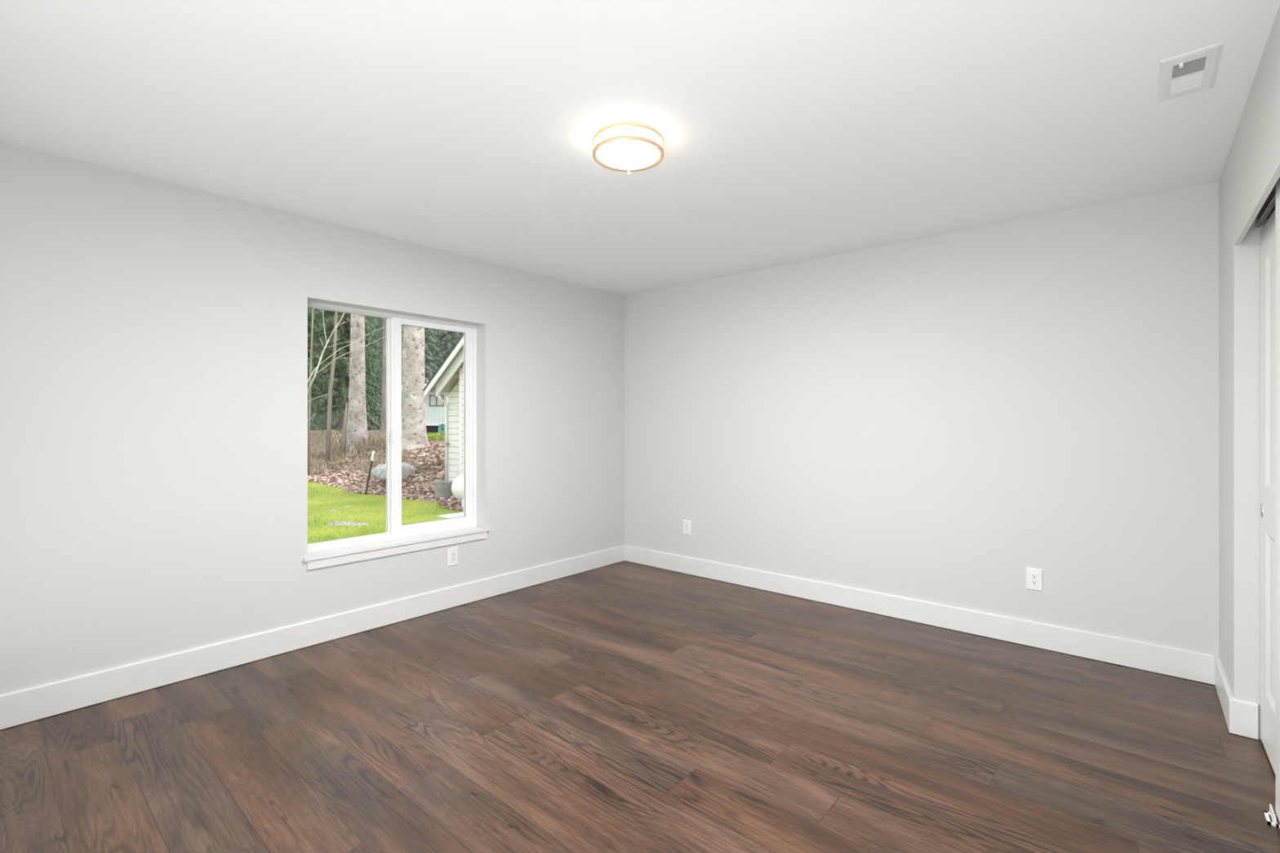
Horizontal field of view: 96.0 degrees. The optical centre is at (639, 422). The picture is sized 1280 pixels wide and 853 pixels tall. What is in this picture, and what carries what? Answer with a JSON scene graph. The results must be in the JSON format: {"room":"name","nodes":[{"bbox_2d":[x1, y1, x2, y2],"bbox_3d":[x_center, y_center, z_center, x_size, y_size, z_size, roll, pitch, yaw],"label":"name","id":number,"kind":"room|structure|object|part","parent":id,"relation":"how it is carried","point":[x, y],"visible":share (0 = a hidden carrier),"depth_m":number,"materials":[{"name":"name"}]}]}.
{"room":"empty bedroom","nodes":[
{"label":"empty bedroom","id":0,"kind":"room"},
{"bbox_2d":[0,140,624,694],"bbox_3d":[-1.636,0.502,3.698,0.160,3.340,4.720,0,0,41],"label":"wall","id":1,"kind":"structure","parent":0,"point":[153,333],"depth_m":2.92,"materials":[{"name":"paint"}]},
{"bbox_2d":[0,545,624,729],"bbox_3d":[-1.569,1.199,3.641,0.015,0.140,4.398,0,0,41],"label":"baseboard","id":2,"kind":"structure","parent":1,"relation":"attached to","point":[22,706],"depth_m":3.07,"materials":[{"name":"white paint"}]},
{"bbox_2d":[307,301,476,552],"bbox_3d":[-1.619,0.030,3.828,0.085,1.484,1.187,0,0,41],"label":"window","id":3,"kind":"structure","parent":1,"relation":"in","point":[394,528],"depth_m":3.82,"materials":[{"name":"white plastic"}]},
{"bbox_3d":[-1.823,0.022,3.624,0.030,1.420,0.547,0,0,41],"label":"fixed sash","id":4,"kind":"part","parent":3,"relation":"part of","materials":[{"name":"white plastic"}]},
{"bbox_3d":[-1.437,0.026,4.021,0.030,1.432,0.610,0,0,41],"label":"sliding sash","id":5,"kind":"part","parent":3,"relation":"part of","materials":[{"name":"white plastic"}]},
{"bbox_2d":[303,525,489,561],"bbox_3d":[-1.541,0.774,3.760,0.145,0.019,1.228,0,0,41],"label":"window sill","id":6,"kind":"structure","parent":1,"relation":"attached to","point":[321,554],"depth_m":3.66,"materials":[{"name":"white paint"}]},
{"bbox_2d":[306,531,487,569],"bbox_3d":[-1.498,0.811,3.724,0.014,0.054,1.191,0,0,41],"label":"trim","id":7,"kind":"structure","parent":1,"relation":"attached to","point":[333,561],"depth_m":3.63,"materials":[{"name":"white paint"}]},
{"bbox_2d":[447,546,457,566],"bbox_3d":[-1.287,0.927,3.975,0.008,0.124,0.079,0,0,41],"label":"wall outlet","id":8,"kind":"object","parent":1,"relation":"attached to","point":[452,553],"visible":1,"depth_m":3.97,"materials":[{"name":"white plastic"}]},
{"bbox_2d":[451,551,455,562],"bbox_3d":[-1.286,0.927,3.974,0.004,0.067,0.033,0,0,41],"label":"receptacle","id":9,"kind":"object","parent":8,"relation":"attached to","point":[453,553],"depth_m":3.97,"materials":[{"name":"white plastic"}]},
{"bbox_2d":[0,0,1279,295],"bbox_3d":[0.139,-1.243,2.175,4.837,0.150,4.720,0,0,41],"label":"ceiling","id":10,"kind":"structure","parent":0,"point":[792,131],"depth_m":2.14,"materials":[{"name":"paint"}]},
{"bbox_2d":[592,121,663,173],"bbox_3d":[-0.048,-1.123,2.366,0.294,0.089,0.294,0,0,41],"label":"ceiling light","id":11,"kind":"object","parent":10,"relation":"attached to","point":[628,147],"visible":1,"depth_m":2.30,"materials":[{"name":"white glass"}]},
{"bbox_3d":[-0.048,-1.123,2.366,0.246,0.066,0.246,0,0,41],"label":"lamp shade","id":12,"kind":"part","parent":11,"relation":"part of","materials":[{"name":"white glass"}]},
{"bbox_2d":[599,142,657,168],"bbox_3d":[-0.048,-1.088,2.366,0.236,0.004,0.236,0,0,41],"label":"diffuser","id":13,"kind":"object","parent":11,"relation":"attached to","point":[611,155],"depth_m":2.35,"materials":[{"name":"white glass"}]},
{"bbox_2d":[1157,41,1222,102],"bbox_3d":[1.835,-1.159,1.933,0.142,0.017,0.311,0,0,41],"label":"ceiling vent","id":14,"kind":"object","parent":10,"relation":"in","point":[1192,72],"visible":1,"depth_m":1.92,"materials":[{"name":"metal"}]},
{"bbox_3d":[1.752,-1.157,1.867,0.010,0.012,0.018,0,0,41],"label":"damper lever","id":15,"kind":"part","parent":14,"relation":"part of","materials":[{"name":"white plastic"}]},
{"bbox_2d":[0,560,1279,852],"bbox_3d":[0.199,1.332,2.122,4.677,0.120,4.400,0,0,41],"label":"floor","id":16,"kind":"structure","parent":0,"point":[624,706],"depth_m":2.24,"materials":[{"name":"brown wood"}]},
{"bbox_2d":[1263,804,1279,827],"bbox_3d":[2.047,1.255,1.821,0.097,0.034,0.074,0,0,41],"label":"floor guide","id":17,"kind":"object","parent":16,"relation":"on","point":[1271,813],"visible":1,"depth_m":1.83,"materials":[{"name":"white plastic"}]},
{"bbox_2d":[624,181,1218,655],"bbox_3d":[1.684,0.202,3.852,4.677,2.740,0.160,0,0,41],"label":"wall","id":18,"kind":"structure","parent":0,"point":[941,419],"depth_m":3.51,"materials":[{"name":"paint"}]},
{"bbox_2d":[683,520,690,535],"bbox_3d":[0.393,0.885,4.850,0.079,0.124,0.008,0,0,41],"label":"wall outlet","id":19,"kind":"object","parent":18,"relation":"attached to","point":[686,523],"visible":1,"depth_m":4.85,"materials":[{"name":"white plastic"}]},
{"bbox_2d":[684,523,688,531],"bbox_3d":[0.392,0.885,4.849,0.033,0.067,0.004,0,0,41],"label":"receptacle","id":20,"kind":"object","parent":19,"relation":"attached to","point":[686,524],"depth_m":4.85,"materials":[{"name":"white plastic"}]},
{"bbox_2d":[624,545,1214,684],"bbox_3d":[1.324,1.199,4.046,3.847,0.140,0.015,0,0,41],"label":"baseboard","id":21,"kind":"structure","parent":18,"relation":"attached to","point":[1156,658],"depth_m":3.49,"materials":[{"name":"white paint"}]},
{"bbox_2d":[1026,567,1042,591],"bbox_3d":[2.235,0.890,3.269,0.079,0.124,0.008,0,0,41],"label":"wall outlet","id":22,"kind":"object","parent":18,"relation":"attached to","point":[1033,575],"visible":1,"depth_m":3.27,"materials":[{"name":"white plastic"}]},
{"bbox_2d":[1031,573,1037,586],"bbox_3d":[2.234,0.890,3.268,0.033,0.067,0.004,0,0,41],"label":"receptacle","id":23,"kind":"object","parent":22,"relation":"attached to","point":[1033,575],"depth_m":3.27,"materials":[{"name":"white plastic"}]},
{"bbox_2d":[1218,5,1279,739],"bbox_3d":[1.411,0.052,1.082,0.118,2.440,4.400,0,0,41],"label":"wall","id":24,"kind":"structure","parent":0,"point":[1251,171],"depth_m":2.34,"materials":[{"name":"paint"}]},
{"bbox_2d":[1214,655,1257,739],"bbox_3d":[2.630,1.199,2.552,0.081,0.140,0.579,0,0,41],"label":"baseboard","id":25,"kind":"structure","parent":24,"relation":"attached to","point":[1241,717],"depth_m":2.35,"materials":[{"name":"white paint"}]},
{"bbox_2d":[1254,178,1279,227],"bbox_3d":[1.970,-0.807,1.728,0.083,0.062,1.501,0,0,41],"label":"door track","id":26,"kind":"object","parent":24,"relation":"attached to","point":[1268,206],"visible":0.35,"depth_m":2.14,"materials":[{"name":"metal"}]},
{"bbox_2d":[1260,209,1275,773],"bbox_3d":[2.236,0.229,1.996,0.037,2.063,0.800,0,0,41],"label":"door","id":27,"kind":"structure","parent":26,"relation":"hanging from","point":[1268,232],"depth_m":2.21,"materials":[{"name":"white paint"}]},
{"bbox_2d":[1260,502,1262,517],"bbox_3d":[2.453,0.347,2.276,0.003,0.058,0.034,0,0,41],"label":"cup","id":28,"kind":"object","parent":27,"relation":"on","point":[1261,504],"depth_m":2.27,"materials":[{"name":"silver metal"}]},
{"bbox_2d":[1275,177,1279,822],"bbox_3d":[1.794,0.223,1.538,0.034,2.051,0.800,0,0,41],"label":"door","id":29,"kind":"structure","parent":26,"relation":"hanging from","point":[1277,184],"depth_m":1.83,"materials":[{"name":"white paint"}]},
{"label":"outside","id":30,"kind":"structure","parent":0,"visible":0},
{"bbox_2d":[307,307,462,430],"bbox_3d":[-46.233,-11.636,83.773,121.172,25.016,90.789,0,0,41],"label":"trees","id":31,"kind":"object","parent":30,"point":[322,425],"depth_m":70.00,"materials":[{"name":"green plant"}]},
{"bbox_2d":[365,316,382,429],"bbox_3d":[-26.684,-6.265,55.850,3.964,15.063,3.860,0,0,-40],"label":"conifer","id":32,"kind":"object","parent":31,"relation":"on","point":[375,322],"visible":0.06,"depth_m":56.18,"materials":[{"name":"green plant"}]},
{"bbox_2d":[366,317,382,393],"bbox_3d":[-30.589,-6.284,64.758,3.964,15.063,3.860,0,0,-14],"label":"conifer","id":33,"kind":"object","parent":31,"relation":"on","point":[371,322],"visible":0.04,"depth_m":65.10,"materials":[{"name":"green plant"}]},
{"bbox_2d":[374,328,402,420],"bbox_3d":[-25.826,-6.268,60.398,3.860,15.063,3.964,0,0,-20],"label":"conifer","id":34,"kind":"object","parent":31,"relation":"on","point":[382,329],"visible":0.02,"depth_m":60.07,"materials":[{"name":"green plant"}]},
{"bbox_2d":[427,328,439,368],"bbox_3d":[-24.577,-6.277,69.516,3.964,15.063,3.860,0,0,-2],"label":"conifer","id":35,"kind":"object","parent":31,"relation":"on","point":[433,329],"visible":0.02,"depth_m":69.20,"materials":[{"name":"green plant"}]},
{"bbox_2d":[428,328,448,376],"bbox_3d":[-21.105,-6.272,60.583,3.860,15.063,3.964,0,0,-24],"label":"conifer","id":36,"kind":"object","parent":31,"relation":"on","point":[436,334],"visible":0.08,"depth_m":60.17,"materials":[{"name":"green plant"}]},
{"bbox_2d":[453,332,462,344],"bbox_3d":[-20.089,-6.293,65.039,3.964,15.063,3.860,0,0,12],"label":"conifer","id":37,"kind":"object","parent":31,"relation":"on","point":[458,333],"visible":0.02,"depth_m":64.55,"materials":[{"name":"green plant"}]},
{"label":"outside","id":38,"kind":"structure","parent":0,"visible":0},
{"bbox_2d":[307,429,462,511],"bbox_3d":[-12.032,1.257,28.539,47.700,1.287,51.750,0,0,41],"label":"ground","id":39,"kind":"structure","parent":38,"point":[442,442],"depth_m":18.72,"materials":[{"name":"soil"}]},
{"bbox_2d":[307,308,313,475],"bbox_3d":[-10.859,-1.173,19.009,0.239,6.104,0.088,0,0,-7],"label":"tree trunk","id":40,"kind":"object","parent":39,"relation":"on","point":[312,326],"visible":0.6,"depth_m":18.97,"materials":[{"name":"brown plant"}]},
{"bbox_2d":[307,309,326,435],"bbox_3d":[-15.934,-5.236,24.884,3.618,13.769,4.134,0,0,9],"label":"conifer","id":41,"kind":"object","parent":39,"relation":"on","point":[315,428],"visible":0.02,"depth_m":25.81,"materials":[{"name":"green plant"}]},
{"bbox_2d":[307,307,338,422],"bbox_3d":[-19.722,-5.776,34.005,4.134,13.769,3.618,0,0,39],"label":"conifer","id":42,"kind":"object","parent":39,"relation":"on","point":[309,324],"visible":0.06,"depth_m":33.86,"materials":[{"name":"green plant"}]},
{"bbox_2d":[324,311,337,464],"bbox_3d":[-10.674,-1.668,20.017,0.493,6.525,0.153,0,0,-6],"label":"young tree","id":43,"kind":"object","parent":39,"relation":"on","point":[332,369],"visible":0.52,"depth_m":19.95,"materials":[{"name":"brown plant"}]},
{"bbox_2d":[339,401,347,457],"bbox_3d":[-10.450,0.315,20.296,0.249,2.065,0.244,0,0,41],"label":"snag","id":44,"kind":"object","parent":39,"relation":"on","point":[344,438],"visible":0.85,"depth_m":20.24,"materials":[{"name":"brown plant"}]},
{"bbox_2d":[307,309,381,433],"bbox_3d":[-15.348,-5.791,29.407,4.134,13.769,3.618,0,0,-40],"label":"conifer","id":45,"kind":"object","parent":39,"relation":"on","point":[340,379],"visible":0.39,"depth_m":29.12,"materials":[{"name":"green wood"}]},
{"bbox_2d":[307,310,385,420],"bbox_3d":[-7.046,-0.483,13.896,2.755,4.800,0.647,0,0,-1],"label":"bare shrub","id":46,"kind":"object","parent":39,"relation":"on","point":[335,327],"visible":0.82,"depth_m":13.80,"materials":[{"name":"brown plant"}]},
{"bbox_2d":[316,313,382,424],"bbox_3d":[-19.147,-5.837,38.383,4.134,13.769,3.618,0,0,3],"label":"conifer","id":47,"kind":"object","parent":39,"relation":"on","point":[371,374],"visible":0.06,"depth_m":38.52,"materials":[{"name":"green plant"}]},
{"bbox_2d":[346,314,368,452],"bbox_3d":[-10.316,-5.415,21.013,1.027,13.000,1.018,0,0,41],"label":"trunk","id":48,"kind":"object","parent":39,"relation":"on","point":[357,427],"visible":0.51,"depth_m":20.77,"materials":[{"name":"grey plant"}]},
{"bbox_2d":[335,317,382,430],"bbox_3d":[-23.050,-6.278,47.200,3.860,15.063,3.964,0,0,-44],"label":"conifer","id":49,"kind":"object","parent":39,"relation":"on","point":[369,426],"visible":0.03,"depth_m":47.41,"materials":[{"name":"green plant"}]},
{"bbox_2d":[364,450,374,494],"bbox_3d":[-6.945,1.355,14.800,0.290,1.251,0.064,0,0,0],"label":"stake","id":50,"kind":"object","parent":39,"relation":"on","point":[373,451],"visible":0.82,"depth_m":14.78,"materials":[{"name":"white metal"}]},
{"bbox_2d":[309,428,435,484],"bbox_3d":[-10.209,1.034,21.355,13.433,1.508,4.724,0,0,41],"label":"undergrowth","id":51,"kind":"object","parent":39,"relation":"on","point":[373,439],"visible":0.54,"depth_m":20.07,"materials":[{"name":"brown plant"}]},
{"bbox_2d":[378,318,386,434],"bbox_3d":[-10.344,-5.632,23.501,0.587,13.000,0.574,0,0,41],"label":"tree trunk","id":52,"kind":"object","parent":39,"relation":"on","point":[383,423],"visible":0.23,"depth_m":23.34,"materials":[{"name":"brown plant"}]},
{"bbox_2d":[307,481,463,543],"bbox_3d":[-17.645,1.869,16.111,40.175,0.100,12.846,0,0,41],"label":"lawn","id":53,"kind":"structure","parent":39,"relation":"on","point":[358,500],"depth_m":11.78,"materials":[{"name":"green plant"}]},
{"bbox_2d":[325,520,369,525],"bbox_3d":[-5.399,1.857,10.556,1.012,0.045,0.494,0,0,0],"label":"gravel patch","id":54,"kind":"object","parent":53,"relation":"on","point":[349,522],"visible":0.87,"depth_m":10.46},
{"bbox_2d":[438,511,463,518],"bbox_3d":[-3.095,1.875,10.895,1.750,0.115,0.580,0,0,41],"label":"concrete slab","id":55,"kind":"object","parent":53,"relation":"on","point":[458,514],"visible":0.16,"depth_m":11.25,"materials":[{"name":"white concrete"}]},
{"bbox_2d":[307,442,463,511],"bbox_3d":[-6.842,1.295,17.139,13.768,1.252,4.212,0,0,41],"label":"fallen leaves","id":56,"kind":"object","parent":39,"relation":"on","point":[409,491],"visible":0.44,"depth_m":16.44,"materials":[{"name":"brown plant"}]},
{"bbox_2d":[369,318,403,429],"bbox_3d":[-22.053,-6.279,51.468,3.860,15.063,3.964,0,0,-1],"label":"conifer","id":57,"kind":"object","parent":39,"relation":"on","point":[381,319],"visible":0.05,"depth_m":51.08,"materials":[{"name":"green plant"}]},
{"bbox_2d":[370,462,416,479],"bbox_3d":[-6.816,1.343,16.001,1.122,0.434,0.818,0,0,0],"label":"boulder","id":58,"kind":"object","parent":39,"relation":"on","point":[379,472],"visible":0.47,"depth_m":15.78,"materials":[{"name":"grey stone"}]},
{"bbox_2d":[401,324,429,452],"bbox_3d":[-7.673,-5.525,19.504,1.167,13.000,1.167,0,0,41],"label":"trunk","id":59,"kind":"object","parent":39,"relation":"on","point":[414,433],"visible":0.38,"depth_m":19.19,"materials":[{"name":"grey plant"}]},
{"bbox_2d":[401,328,442,411],"bbox_3d":[-17.536,-6.284,47.131,3.860,15.063,3.964,0,0,-33],"label":"conifer","id":60,"kind":"object","parent":39,"relation":"on","point":[428,369],"visible":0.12,"depth_m":47.12,"materials":[{"name":"green plant"}]},
{"bbox_2d":[401,383,450,433],"bbox_3d":[-11.384,-0.611,36.525,5.558,3.665,6.150,0,0,0],"label":"house","id":61,"kind":"structure","parent":39,"relation":"on","point":[434,407],"depth_m":34.00,"materials":[{"name":"metal"}]},
{"bbox_2d":[430,395,442,404],"bbox_3d":[-11.984,-1.278,33.988,0.735,0.535,0.016,0,0,0],"label":"curtain","id":62,"kind":"object","parent":61,"relation":"hanging from","point":[434,400],"depth_m":33.98,"materials":[{"name":"white fabric"}]},
{"bbox_2d":[426,431,444,440],"bbox_3d":[-8.860,0.624,27.664,3.415,0.265,11.661,0,0,-21],"label":"grass","id":63,"kind":"structure","parent":39,"relation":"on","point":[438,436],"depth_m":25.04,"materials":[{"name":"green plant"}]},
{"bbox_2d":[438,423,444,432],"bbox_3d":[-11.525,0.412,33.705,0.557,0.690,0.176,0,0,0],"label":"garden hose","id":64,"kind":"object","parent":39,"relation":"on","point":[442,425],"visible":0.73,"depth_m":33.66,"materials":[{"name":"teal rubber"}]},
{"bbox_2d":[432,480,453,499],"bbox_3d":[-4.762,1.635,13.950,0.490,0.408,0.490,0,0,41],"label":"tub","id":65,"kind":"object","parent":39,"relation":"on","point":[442,488],"visible":0.91,"depth_m":13.78,"materials":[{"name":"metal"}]},
{"bbox_2d":[422,333,463,480],"bbox_3d":[-1.514,-0.244,15.073,5.115,4.632,6.080,0,0,41],"label":"shed","id":66,"kind":"object","parent":39,"relation":"on","point":[449,376],"visible":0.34,"depth_m":14.49,"materials":[{"name":"beige paint"}]},
{"bbox_2d":[430,329,461,373],"bbox_3d":[-16.984,-6.267,51.444,3.860,15.063,3.964,0,0,9],"label":"conifer","id":67,"kind":"object","parent":39,"relation":"on","point":[451,339],"visible":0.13,"depth_m":51.33,"materials":[{"name":"green plant"}]},
{"bbox_2d":[447,474,463,506],"bbox_3d":[-3.342,1.422,12.307,3.046,0.940,0.600,0,0,41],"label":"propane tank","id":68,"kind":"object","parent":39,"relation":"on","point":[457,486],"visible":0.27,"depth_m":12.46,"materials":[{"name":"white metal"}]}
]}

